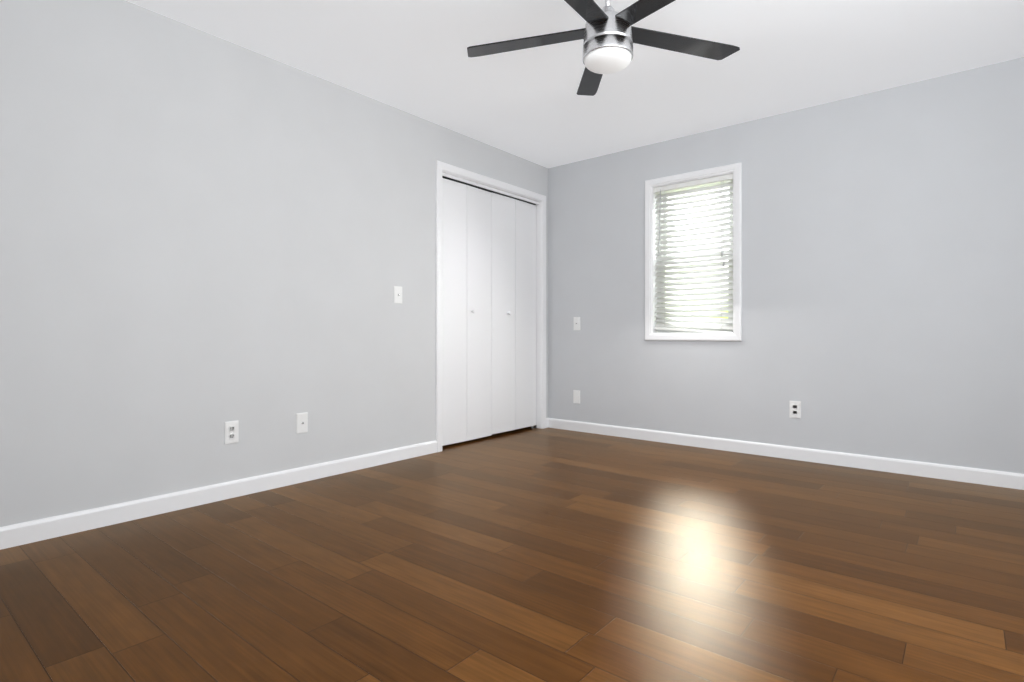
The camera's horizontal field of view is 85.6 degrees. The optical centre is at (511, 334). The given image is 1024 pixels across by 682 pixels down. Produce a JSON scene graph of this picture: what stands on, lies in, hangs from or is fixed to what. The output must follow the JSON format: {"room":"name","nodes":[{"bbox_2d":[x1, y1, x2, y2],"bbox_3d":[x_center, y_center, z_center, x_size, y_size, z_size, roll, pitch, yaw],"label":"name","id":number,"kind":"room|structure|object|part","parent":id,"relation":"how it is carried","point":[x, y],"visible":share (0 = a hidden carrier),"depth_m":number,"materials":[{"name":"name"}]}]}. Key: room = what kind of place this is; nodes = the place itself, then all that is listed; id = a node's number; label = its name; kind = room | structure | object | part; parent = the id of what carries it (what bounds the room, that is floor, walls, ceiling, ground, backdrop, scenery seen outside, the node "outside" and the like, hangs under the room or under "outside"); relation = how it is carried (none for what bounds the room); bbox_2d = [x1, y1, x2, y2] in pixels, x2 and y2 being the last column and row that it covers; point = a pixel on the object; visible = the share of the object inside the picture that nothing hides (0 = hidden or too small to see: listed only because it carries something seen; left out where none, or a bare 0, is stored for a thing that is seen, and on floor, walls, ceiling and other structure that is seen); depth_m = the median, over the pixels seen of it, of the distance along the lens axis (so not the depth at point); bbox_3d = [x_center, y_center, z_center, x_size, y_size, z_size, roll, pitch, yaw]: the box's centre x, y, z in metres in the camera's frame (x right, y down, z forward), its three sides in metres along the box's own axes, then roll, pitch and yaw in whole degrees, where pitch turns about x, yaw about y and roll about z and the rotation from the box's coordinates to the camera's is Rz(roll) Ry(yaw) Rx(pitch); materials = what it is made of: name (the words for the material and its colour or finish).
{"room":"empty bedroom","nodes":[
{"label":"empty bedroom","id":0,"kind":"room"},
{"bbox_2d":[0,0,547,526],"bbox_3d":[-1.127,-0.335,3.377,0.115,2.370,4.450,0,0,39],"label":"wall","id":1,"kind":"structure","parent":0,"point":[204,236],"depth_m":2.74,"materials":[{"name":"grey paint"}]},
{"bbox_2d":[225,420,238,443],"bbox_3d":[-1.458,0.510,2.877,0.009,0.115,0.070,0,0,39],"label":"electrical outlet plate","id":2,"kind":"object","parent":1,"relation":"attached to","point":[231,431],"depth_m":2.87,"materials":[{"name":"white plastic"}]},
{"bbox_2d":[0,418,548,549],"bbox_3d":[-1.030,0.807,3.394,0.013,0.086,4.300,0,0,39],"label":"baseboard","id":3,"kind":"structure","parent":1,"relation":"attached to","point":[18,534],"depth_m":2.71,"materials":[{"name":"white wood"}]},
{"bbox_2d":[296,412,307,433],"bbox_3d":[-1.206,0.510,3.179,0.015,0.114,0.069,0,0,39],"label":"electrical outlet plate","id":4,"kind":"object","parent":1,"relation":"attached to","point":[301,418],"depth_m":3.18,"materials":[{"name":"white plastic"}]},
{"bbox_2d":[394,286,401,303],"bbox_3d":[-0.763,-0.266,3.718,0.015,0.114,0.069,0,0,39],"label":"light switch","id":5,"kind":"object","parent":1,"relation":"attached to","point":[397,289],"depth_m":3.71,"materials":[{"name":"white plastic"}]},
{"bbox_2d":[442,178,535,445],"bbox_3d":[-0.162,-0.169,4.537,0.076,1.997,1.205,0,0,39],"label":"bifold doors","id":6,"kind":"structure","parent":1,"relation":"in","point":[488,313],"depth_m":4.49,"materials":[{"name":"white wood"}]},
{"bbox_3d":[-0.463,-0.167,4.198,0.042,1.994,0.299,0,0,39],"label":"panel","id":7,"kind":"part","parent":6,"relation":"part of","materials":[{"name":"white wood"}]},
{"bbox_3d":[-0.305,-0.180,4.330,0.036,0.032,0.032,0,0,39],"label":"panel knob","id":8,"kind":"part","parent":6,"relation":"part of","materials":[{"name":"white"}]},
{"bbox_3d":[-0.271,-0.167,4.431,0.042,1.994,0.299,0,0,39],"label":"panel","id":9,"kind":"part","parent":6,"relation":"part of","materials":[{"name":"white wood"}]},
{"bbox_3d":[-0.080,-0.172,4.665,0.039,1.990,0.299,0,0,39],"label":"panel","id":10,"kind":"part","parent":6,"relation":"part of","materials":[{"name":"white wood"}]},
{"bbox_3d":[0.111,-0.172,4.899,0.039,1.990,0.299,0,0,39],"label":"panel","id":11,"kind":"part","parent":6,"relation":"part of","materials":[{"name":"white wood"}]},
{"bbox_2d":[442,176,535,204],"bbox_3d":[-0.178,-1.184,4.550,0.028,0.018,1.214,0,0,39],"label":"track","id":12,"kind":"object","parent":1,"relation":"attached to","point":[444,177],"visible":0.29,"depth_m":4.48,"materials":[{"name":"grey metal"}]},
{"bbox_2d":[436,160,545,451],"bbox_3d":[-0.169,-0.180,4.543,0.115,2.061,1.254,0,0,39],"label":"door frame","id":13,"kind":"structure","parent":1,"relation":"attached to","point":[538,280],"depth_m":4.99,"materials":[{"name":"white wood"}]},
{"bbox_2d":[0,426,1023,681],"bbox_3d":[0.085,0.900,2.478,4.800,0.100,4.600,0,0,39],"label":"floor","id":14,"kind":"structure","parent":0,"point":[538,554],"depth_m":1.92,"materials":[{"name":"brown wood"}]},
{"bbox_2d":[125,0,1023,167],"bbox_3d":[0.085,-1.570,2.478,4.800,0.100,4.600,0,0,39],"label":"ceiling","id":15,"kind":"structure","parent":0,"point":[413,58],"depth_m":3.02,"materials":[{"name":"paint"}]},
{"bbox_2d":[467,0,739,95],"bbox_3d":[0.367,-1.312,2.257,1.219,0.416,1.183,0,0,39],"label":"fan","id":16,"kind":"object","parent":15,"relation":"hanging from","point":[609,34],"visible":1,"depth_m":2.29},
{"bbox_3d":[0.067,-1.266,2.404,0.568,0.017,0.291,0,0,39],"label":"blade","id":17,"kind":"part","parent":16,"relation":"part of","materials":[{"name":"black wood"}]},
{"bbox_3d":[0.197,-1.266,2.010,0.136,0.017,0.584,0,0,39],"label":"blade","id":18,"kind":"part","parent":16,"relation":"part of","materials":[{"name":"black wood"}]},
{"bbox_3d":[0.400,-1.266,2.640,0.423,0.017,0.498,0,0,39],"label":"blade","id":19,"kind":"part","parent":16,"relation":"part of","materials":[{"name":"black wood"}]},
{"bbox_3d":[0.398,-1.332,2.297,0.209,0.376,0.209,0,0,39],"label":"motor","id":20,"kind":"part","parent":16,"relation":"part of","materials":[{"name":"silver metal"}]},
{"bbox_3d":[0.598,-1.266,2.021,0.564,0.017,0.229,0,0,39],"label":"blade","id":21,"kind":"part","parent":16,"relation":"part of","materials":[{"name":"black"}]},
{"bbox_3d":[0.721,-1.266,2.399,0.381,0.017,0.514,0,0,39],"label":"blade","id":22,"kind":"part","parent":16,"relation":"part of","materials":[{"name":"black"}]},
{"bbox_2d":[548,57,1023,473],"bbox_3d":[1.820,-0.335,3.932,3.965,2.370,0.150,0,0,39],"label":"wall","id":23,"kind":"structure","parent":0,"point":[882,273],"depth_m":3.58,"materials":[{"name":"grey paint"}]},
{"bbox_2d":[573,390,579,403],"bbox_3d":[0.568,0.550,4.859,0.069,0.114,0.007,0,0,39],"label":"electrical outlet plate","id":24,"kind":"object","parent":23,"relation":"attached to","point":[576,393],"depth_m":4.86,"materials":[{"name":"white plastic"}]},
{"bbox_2d":[574,317,579,329],"bbox_3d":[0.567,-0.094,4.855,0.069,0.114,0.015,0,0,39],"label":"light switch","id":25,"kind":"object","parent":23,"relation":"attached to","point":[576,319],"depth_m":4.85,"materials":[{"name":"white plastic"}]},
{"bbox_2d":[645,162,741,340],"bbox_3d":[1.405,-0.593,4.261,0.749,1.283,0.169,0,0,39],"label":"window","id":26,"kind":"structure","parent":23,"relation":"in","point":[672,335],"depth_m":4.19,"materials":[{"name":"white plastic"}]},
{"bbox_2d":[652,172,732,332],"bbox_3d":[1.391,-0.593,4.243,0.661,1.195,0.085,0,0,39],"label":"liner","id":27,"kind":"object","parent":26,"relation":"attached to","point":[654,272],"visible":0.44,"depth_m":4.42,"materials":[{"name":"white wood"}]},
{"bbox_2d":[653,173,732,332],"bbox_3d":[1.385,-0.586,4.236,0.621,1.171,0.074,0,0,39],"label":"window blind","id":28,"kind":"object","parent":26,"relation":"attached to","point":[661,321],"visible":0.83,"depth_m":4.22,"materials":[{"name":"white plastic"}]},
{"bbox_3d":[1.389,-0.029,4.241,0.606,0.058,0.052,0,0,39],"label":"rail","id":29,"kind":"part","parent":28,"relation":"part of","materials":[{"name":"white plastic"}]},
{"bbox_3d":[1.438,-0.594,4.301,0.501,1.032,0.034,0,0,39],"label":"glass","id":30,"kind":"part","parent":26,"relation":"part of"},
{"bbox_2d":[548,418,1023,489],"bbox_3d":[1.760,0.807,3.876,3.687,0.086,0.013,0,0,39],"label":"baseboard","id":31,"kind":"structure","parent":23,"relation":"attached to","point":[966,474],"depth_m":3.66,"materials":[{"name":"white wood"}]},
{"bbox_2d":[789,401,800,417],"bbox_3d":[1.920,0.510,3.748,0.070,0.115,0.009,0,0,39],"label":"electrical outlet plate","id":32,"kind":"object","parent":23,"relation":"attached to","point":[794,406],"depth_m":3.75,"materials":[{"name":"white plastic"}]},
{"label":"outside","id":33,"kind":"structure","parent":0,"visible":0},
{"bbox_2d":[666,188,728,322],"bbox_3d":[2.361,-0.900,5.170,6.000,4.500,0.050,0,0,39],"label":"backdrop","id":34,"kind":"structure","parent":33,"point":[696,247],"depth_m":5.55,"materials":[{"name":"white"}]}
]}

